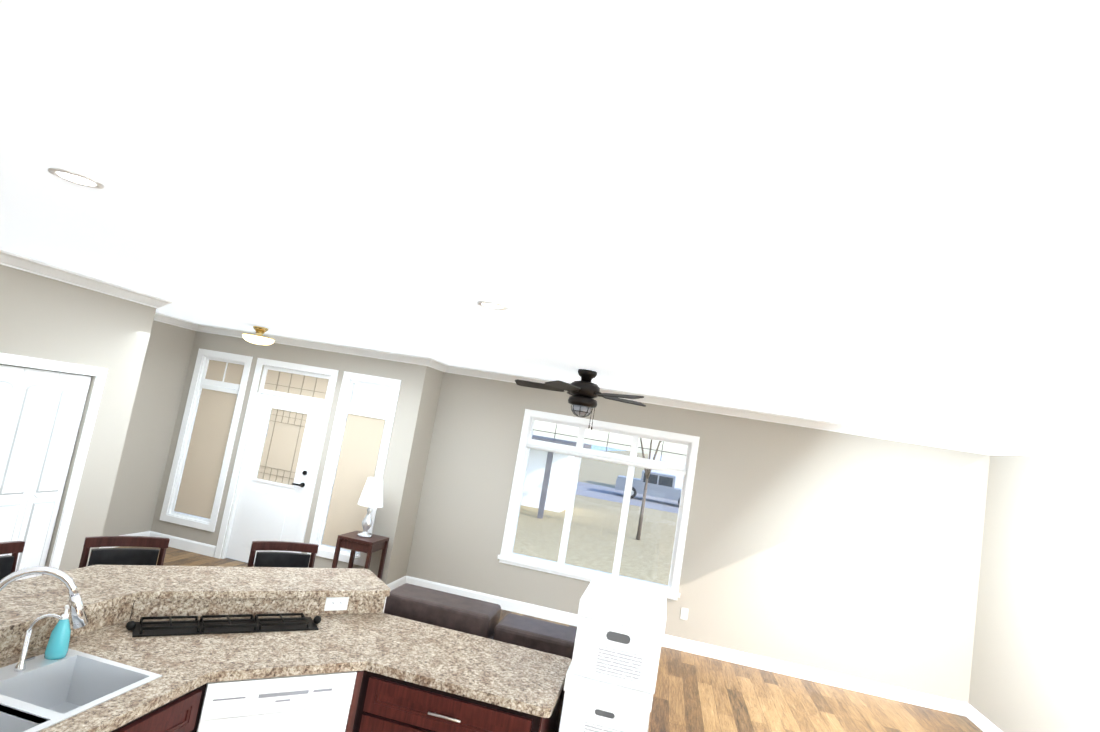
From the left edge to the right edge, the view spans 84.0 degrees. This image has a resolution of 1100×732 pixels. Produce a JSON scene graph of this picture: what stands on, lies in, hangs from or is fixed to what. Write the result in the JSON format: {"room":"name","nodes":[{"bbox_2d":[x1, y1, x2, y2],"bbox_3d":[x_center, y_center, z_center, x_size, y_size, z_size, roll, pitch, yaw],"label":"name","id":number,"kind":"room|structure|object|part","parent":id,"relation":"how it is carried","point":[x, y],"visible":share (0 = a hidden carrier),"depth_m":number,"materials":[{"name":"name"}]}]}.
{"room":"kitchen","nodes":[
{"label":"kitchen","id":0,"kind":"room"},
{"bbox_2d":[0,364,53,371],"bbox_3d":[-4.777,0.408,4.224,0.100,2.670,2.400,8,-6,12],"label":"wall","id":1,"kind":"structure","parent":0,"point":[26,367],"depth_m":5.21,"materials":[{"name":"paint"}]},
{"bbox_2d":[0,264,156,574],"bbox_3d":[-4.020,0.524,4.127,0.120,2.670,2.520,8,-6,12],"label":"wall","id":2,"kind":"structure","parent":0,"point":[41,317],"depth_m":4.99,"materials":[{"name":"paint"}]},
{"bbox_2d":[0,365,90,580],"bbox_3d":[-3.991,0.942,4.369,0.075,1.888,1.066,8,-6,12],"label":"closet door","id":3,"kind":"structure","parent":2,"relation":"in","point":[41,411],"depth_m":4.64,"materials":[{"name":"white wood"}]},
{"bbox_2d":[0,353,107,568],"bbox_3d":[-3.954,0.910,4.369,0.018,1.985,1.230,8,-6,12],"label":"trim","id":4,"kind":"structure","parent":2,"relation":"attached to","point":[99,373],"depth_m":4.91,"materials":[{"name":"white wood"}]},
{"bbox_2d":[0,249,171,308],"bbox_3d":[-3.713,-0.727,4.245,0.075,0.090,2.670,8,-6,12],"label":"crown molding","id":5,"kind":"structure","parent":2,"relation":"attached to","point":[22,263],"depth_m":4.68,"materials":[{"name":"white wood"}]},
{"bbox_2d":[102,320,196,535],"bbox_3d":[-4.838,0.642,6.477,0.120,2.670,2.030,8,-6,12],"label":"wall","id":6,"kind":"structure","parent":0,"point":[141,469],"depth_m":7.12,"materials":[{"name":"paint"}]},
{"bbox_2d":[99,531,149,547],"bbox_3d":[-4.970,1.908,6.386,0.016,0.125,1.910,8,-6,12],"label":"baseboard","id":7,"kind":"structure","parent":6,"relation":"attached to","point":[146,533],"depth_m":7.13,"materials":[{"name":"white wood"}]},
{"bbox_2d":[154,312,198,330],"bbox_3d":[-4.521,-0.601,6.654,0.075,0.090,1.910,8,-6,12],"label":"crown molding","id":8,"kind":"structure","parent":6,"relation":"attached to","point":[171,320],"depth_m":7.20,"materials":[{"name":"white wood"}]},
{"bbox_2d":[150,331,416,575],"bbox_3d":[-3.207,0.997,7.226,3.080,2.670,0.120,8,-6,12],"label":"wall","id":9,"kind":"structure","parent":0,"point":[402,371],"depth_m":7.18,"materials":[{"name":"paint"}]},
{"bbox_2d":[149,531,215,556],"bbox_3d":[-3.312,2.252,7.000,3.080,0.125,0.016,8,-6,12],"label":"baseboard","id":10,"kind":"structure","parent":9,"relation":"attached to","point":[192,546],"depth_m":7.19,"materials":[{"name":"white wood"}]},
{"bbox_2d":[167,355,244,523],"bbox_3d":[-4.124,0.872,7.395,0.602,1.952,0.080,8,-6,12],"label":"window","id":11,"kind":"structure","parent":9,"relation":"in","point":[202,456],"depth_m":7.39,"materials":[{"name":"white glass"}]},
{"bbox_2d":[221,392,324,562],"bbox_3d":[-3.221,1.346,7.144,0.921,1.963,0.110,8,-6,12],"label":"entry door","id":12,"kind":"structure","parent":9,"relation":"in","point":[265,507],"depth_m":7.17,"materials":[{"name":"white wood"}]},
{"bbox_2d":[160,348,401,566],"bbox_3d":[-3.208,1.137,7.135,2.705,2.375,0.018,8,-6,12],"label":"door frame","id":13,"kind":"structure","parent":9,"relation":"attached to","point":[333,374],"depth_m":7.17,"materials":[{"name":"white wood"}]},
{"bbox_2d":[259,365,330,403],"bbox_3d":[-3.026,0.221,7.295,0.925,0.335,0.050,8,-6,12],"label":"transom","id":14,"kind":"object","parent":9,"relation":"attached to","point":[297,384],"visible":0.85,"depth_m":7.29,"materials":[{"name":"white"}]},
{"bbox_2d":[197,324,431,365],"bbox_3d":[-2.860,-0.259,7.237,3.155,0.090,0.075,8,-6,12],"label":"crown molding","id":15,"kind":"structure","parent":9,"relation":"attached to","point":[370,353],"depth_m":7.18,"materials":[{"name":"white wood"}]},
{"bbox_2d":[316,379,393,557],"bbox_3d":[-2.214,1.149,6.998,0.572,1.952,0.080,8,-6,12],"label":"window","id":16,"kind":"structure","parent":9,"relation":"in","point":[355,463],"depth_m":7.00,"materials":[{"name":"white glass"}]},
{"bbox_2d":[377,365,443,584],"bbox_3d":[-1.617,1.251,7.113,0.120,2.670,0.550,8,-6,12],"label":"wall","id":17,"kind":"structure","parent":0,"point":[410,475],"depth_m":6.97,"materials":[{"name":"paint"}]},
{"bbox_2d":[387,576,405,589],"bbox_3d":[-1.760,2.508,6.964,0.016,0.125,0.550,8,-6,12],"label":"baseboard return","id":18,"kind":"object","parent":17,"relation":"attached to","point":[396,583],"visible":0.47,"depth_m":6.98,"materials":[{"name":"white wood"}]},
{"bbox_2d":[428,358,448,371],"bbox_3d":[-1.317,-0.006,7.194,0.075,0.090,0.625,8,-6,12],"label":"crown molding","id":19,"kind":"object","parent":17,"relation":"attached to","point":[438,365],"visible":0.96,"depth_m":7.17,"materials":[{"name":"white wood"}]},
{"bbox_2d":[115,547,982,731],"bbox_3d":[-1.736,2.014,1.508,10.160,0.060,11.540,8,-6,12],"label":"floor","id":20,"kind":"structure","parent":0,"point":[696,693],"depth_m":5.63,"materials":[{"name":"brown wood"}]},
{"bbox_2d":[0,541,24,579],"bbox_3d":[-2.590,1.423,2.799,0.551,1.098,0.551,9,-6,9],"label":"bar stool","id":21,"kind":"object","parent":20,"relation":"on","point":[8,563],"visible":0.15,"depth_m":3.02,"materials":[{"name":"brown wood"}]},
{"bbox_2d":[78,536,169,567],"bbox_3d":[-2.345,1.513,3.243,0.551,1.098,0.551,14,-8,-39],"label":"bar stool","id":22,"kind":"object","parent":20,"relation":"on","point":[122,556],"visible":0.1,"depth_m":3.44,"materials":[{"name":"brown wood"}]},
{"bbox_2d":[111,683,206,731],"bbox_3d":[-1.824,1.575,1.989,0.626,0.874,0.900,8,-6,12],"label":"base cabinet","id":23,"kind":"object","parent":20,"relation":"on","point":[181,714],"depth_m":2.29,"materials":[{"name":"brown wood"}]},
{"bbox_2d":[197,671,363,731],"bbox_3d":[-1.175,1.742,2.557,0.631,0.856,0.026,14,-7,-33],"label":"dishwasher","id":24,"kind":"object","parent":23,"relation":"in","point":[326,702],"visible":0.92,"depth_m":2.58,"materials":[{"name":"white metal"}]},
{"bbox_2d":[0,565,390,659],"bbox_3d":[-1.889,1.482,2.043,1.280,1.048,3.637,8,-6,12],"label":"breakfast bar","id":25,"kind":"object","parent":20,"relation":"on","point":[110,595],"visible":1,"depth_m":2.97,"materials":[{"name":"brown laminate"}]},
{"bbox_2d":[247,541,318,567],"bbox_3d":[-1.687,1.672,3.693,0.551,1.098,0.551,13,-7,-29],"label":"bar stool","id":26,"kind":"object","parent":20,"relation":"on","point":[282,559],"visible":0.15,"depth_m":3.92,"materials":[{"name":"brown wood"}]},
{"bbox_2d":[332,531,388,579],"bbox_3d":[-2.042,2.144,6.508,0.400,0.650,0.400,8,-6,12],"label":"side table","id":27,"kind":"object","parent":20,"relation":"on","point":[353,542],"visible":0.6,"depth_m":6.38,"materials":[{"name":"brown wood"}]},
{"bbox_2d":[357,477,382,537],"bbox_3d":[-1.938,1.520,6.576,0.270,0.620,0.270,8,-6,12],"label":"table lamp","id":28,"kind":"object","parent":27,"relation":"on","point":[371,495],"visible":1,"depth_m":6.51,"materials":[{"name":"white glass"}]},
{"bbox_2d":[355,671,554,731],"bbox_3d":[-0.459,1.908,2.947,0.763,0.874,0.620,8,-6,12],"label":"base cabinet","id":29,"kind":"object","parent":20,"relation":"on","point":[387,704],"depth_m":2.71,"materials":[{"name":"brown wood"}]},
{"bbox_2d":[0,613,571,731],"bbox_3d":[-1.103,1.201,1.929,1.950,0.081,3.070,8,-6,12],"label":"countertop","id":30,"kind":"structure","parent":29,"relation":"on","point":[509,676],"depth_m":2.74,"materials":[{"name":"stone"}]},
{"bbox_2d":[0,566,88,671],"bbox_3d":[-1.818,0.896,2.135,0.288,0.398,0.265,8,-6,12],"label":"kitchen faucet","id":31,"kind":"object","parent":30,"relation":"on","point":[79,618],"visible":1,"depth_m":2.17,"materials":[{"name":"silver metal"}]},
{"bbox_2d":[0,648,161,731],"bbox_3d":[-1.785,1.179,1.984,0.460,0.176,0.780,8,-6,12],"label":"sink","id":32,"kind":"object","parent":30,"relation":"in","point":[39,693],"visible":0.6,"depth_m":2.28,"materials":[{"name":"white ceramic"}]},
{"bbox_2d":[44,605,70,659],"bbox_3d":[-1.871,1.015,2.341,0.076,0.190,0.072,8,-6,12],"label":"soap bottle","id":33,"kind":"object","parent":32,"relation":"on","point":[57,646],"visible":0.92,"depth_m":2.32,"materials":[{"name":"teal plastic"}]},
{"bbox_3d":[-1.514,1.217,2.899,0.840,0.040,0.170,14,-7,-33],"label":"cooktop grate","id":34,"kind":"part","parent":30,"relation":"part of","materials":[{"name":"black metal"}]},
{"bbox_2d":[383,583,576,731],"bbox_3d":[-0.320,1.976,3.882,1.780,0.985,0.970,8,-6,12],"label":"sofa","id":35,"kind":"object","parent":20,"relation":"on","point":[472,616],"visible":0.15,"depth_m":3.53,"materials":[{"name":"brown leather"}]},
{"bbox_3d":[0.148,2.276,2.868,0.396,0.333,0.476,8,-6,11],"label":"storage box","id":36,"kind":"object","parent":20,"relation":"on","visible":0},
{"bbox_3d":[0.215,1.950,2.915,0.396,0.333,0.476,8,-6,12],"label":"storage box","id":37,"kind":"object","parent":36,"relation":"on","visible":0},
{"bbox_2d":[559,661,652,731],"bbox_3d":[0.279,1.624,2.955,0.396,0.333,0.476,8,-6,11],"label":"storage box","id":38,"kind":"object","parent":37,"relation":"on","point":[591,705],"visible":0.67,"depth_m":2.74,"materials":[{"name":"white cardboard"}]},
{"bbox_2d":[570,579,666,693],"bbox_3d":[0.347,1.297,2.986,0.396,0.333,0.476,8,-6,12],"label":"storage box","id":39,"kind":"object","parent":38,"relation":"on","point":[620,631],"visible":1,"depth_m":2.77,"materials":[{"name":"white cardboard"}]},
{"bbox_2d":[0,0,1099,444],"bbox_3d":[-1.288,-0.663,1.799,10.160,0.060,11.540,8,-6,12],"label":"ceiling","id":40,"kind":"structure","parent":0,"point":[878,214],"depth_m":1.52,"materials":[{"name":"paint"}]},
{"bbox_2d":[48,167,104,188],"bbox_3d":[-1.654,-0.653,2.133,0.160,0.008,0.160,8,-6,12],"label":"recessed light","id":41,"kind":"object","parent":40,"relation":"in","point":[76,178],"visible":0.98,"depth_m":2.12,"materials":[{"name":"white"}]},
{"bbox_2d":[242,326,274,344],"bbox_3d":[-3.138,-0.327,6.587,0.328,0.188,0.328,8,-6,12],"label":"flush ceiling light","id":42,"kind":"object","parent":40,"relation":"attached to","point":[258,338],"visible":1,"depth_m":6.50,"materials":[{"name":"white glass"}]},
{"bbox_2d":[477,301,507,309],"bbox_3d":[-0.300,-0.313,3.177,0.160,0.008,0.160,8,-6,12],"label":"recessed light","id":43,"kind":"object","parent":40,"relation":"in","point":[492,305],"visible":0.98,"depth_m":3.16,"materials":[{"name":"white"}]},
{"bbox_2d":[515,369,645,429],"bbox_3d":[0.253,0.292,5.495,1.187,0.520,1.248,8,-6,12],"label":"ceiling fan","id":44,"kind":"object","parent":40,"relation":"hanging from","point":[584,391],"visible":1,"depth_m":5.40,"materials":[{"name":"brown metal"}]},
{"bbox_2d":[406,372,989,702],"bbox_3d":[1.362,1.719,6.833,6.140,2.670,0.120,8,-6,12],"label":"wall","id":45,"kind":"structure","parent":0,"point":[855,556],"depth_m":6.54,"materials":[{"name":"paint"}]},
{"bbox_2d":[497,409,699,599],"bbox_3d":[0.551,1.532,6.970,2.070,1.790,0.140,8,-6,12],"label":"window","id":46,"kind":"structure","parent":45,"relation":"in","point":[632,461],"depth_m":6.97,"materials":[{"name":"white wood"}]},
{"bbox_2d":[680,608,687,619],"bbox_3d":[1.455,2.685,6.614,0.072,0.116,0.008,8,-6,12],"label":"outlet","id":47,"kind":"object","parent":45,"relation":"attached to","point":[684,613],"visible":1,"depth_m":6.61,"materials":[{"name":"white plastic"}]},
{"bbox_2d":[405,576,967,716],"bbox_3d":[1.199,2.966,6.619,6.020,0.125,0.016,8,-6,12],"label":"baseboard","id":48,"kind":"structure","parent":45,"relation":"attached to","point":[829,678],"depth_m":6.41,"materials":[{"name":"white wood"}]},
{"bbox_2d":[445,365,988,454],"bbox_3d":[1.614,0.449,6.863,6.020,0.090,0.075,8,-6,12],"label":"crown molding","id":49,"kind":"structure","parent":45,"relation":"attached to","point":[839,428],"depth_m":6.69,"materials":[{"name":"white wood"}]},
{"bbox_2d":[968,455,1099,731],"bbox_3d":[3.354,1.380,0.643,0.120,2.670,11.540,8,-6,12],"label":"wall","id":50,"kind":"structure","parent":0,"point":[1035,667],"depth_m":5.18,"materials":[{"name":"paint"}]},
{"bbox_2d":[966,703,1001,731],"bbox_3d":[3.079,2.619,0.521,0.016,0.125,11.300,8,-6,12],"label":"baseboard","id":51,"kind":"structure","parent":50,"relation":"attached to","point":[978,720],"depth_m":5.76,"materials":[{"name":"white wood"}]},
{"bbox_2d":[986,443,1099,456],"bbox_3d":[3.471,0.101,0.800,0.075,0.090,11.300,8,-6,12],"label":"crown molding","id":52,"kind":"structure","parent":50,"relation":"attached to","point":[1085,450],"depth_m":5.29,"materials":[{"name":"white wood"}]},
{"label":"outside","id":53,"kind":"structure","parent":0,"visible":0},
{"bbox_2d":[210,394,678,584],"bbox_3d":[36.296,31.182,198.130,300.000,0.220,393.160,8,-6,12],"label":"ground","id":54,"kind":"structure","parent":53,"point":[651,534],"depth_m":24.06,"materials":[{"name":"beige soil"}]},
{"bbox_2d":[521,435,591,518],"bbox_3d":[-2.082,4.532,27.615,6.800,3.150,6.500,8,-6,12],"label":"building","id":55,"kind":"structure","parent":54,"relation":"on","point":[541,476],"depth_m":27.43,"materials":[{"name":"grey"}]},
{"bbox_2d":[615,471,680,503],"bbox_3d":[7.326,8.182,40.935,5.700,1.920,1.930,8,-6,12],"label":"truck","id":56,"kind":"object","parent":54,"relation":"on","point":[651,481],"depth_m":40.13,"materials":[{"name":"grey paint"}]},
{"bbox_2d":[636,438,661,539],"bbox_3d":[3.687,3.121,22.832,4.533,6.796,5.506,8,-6,12],"label":"tree","id":57,"kind":"object","parent":54,"relation":"on","point":[643,503],"depth_m":23.12,"materials":[{"name":"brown plant"}]},
{"bbox_2d":[648,453,685,488],"bbox_3d":[9.885,8.654,46.875,5.000,3.100,2.500,8,-6,12],"label":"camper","id":58,"kind":"object","parent":54,"relation":"on","point":[675,461],"depth_m":45.88,"materials":[{"name":"white"}]}
]}

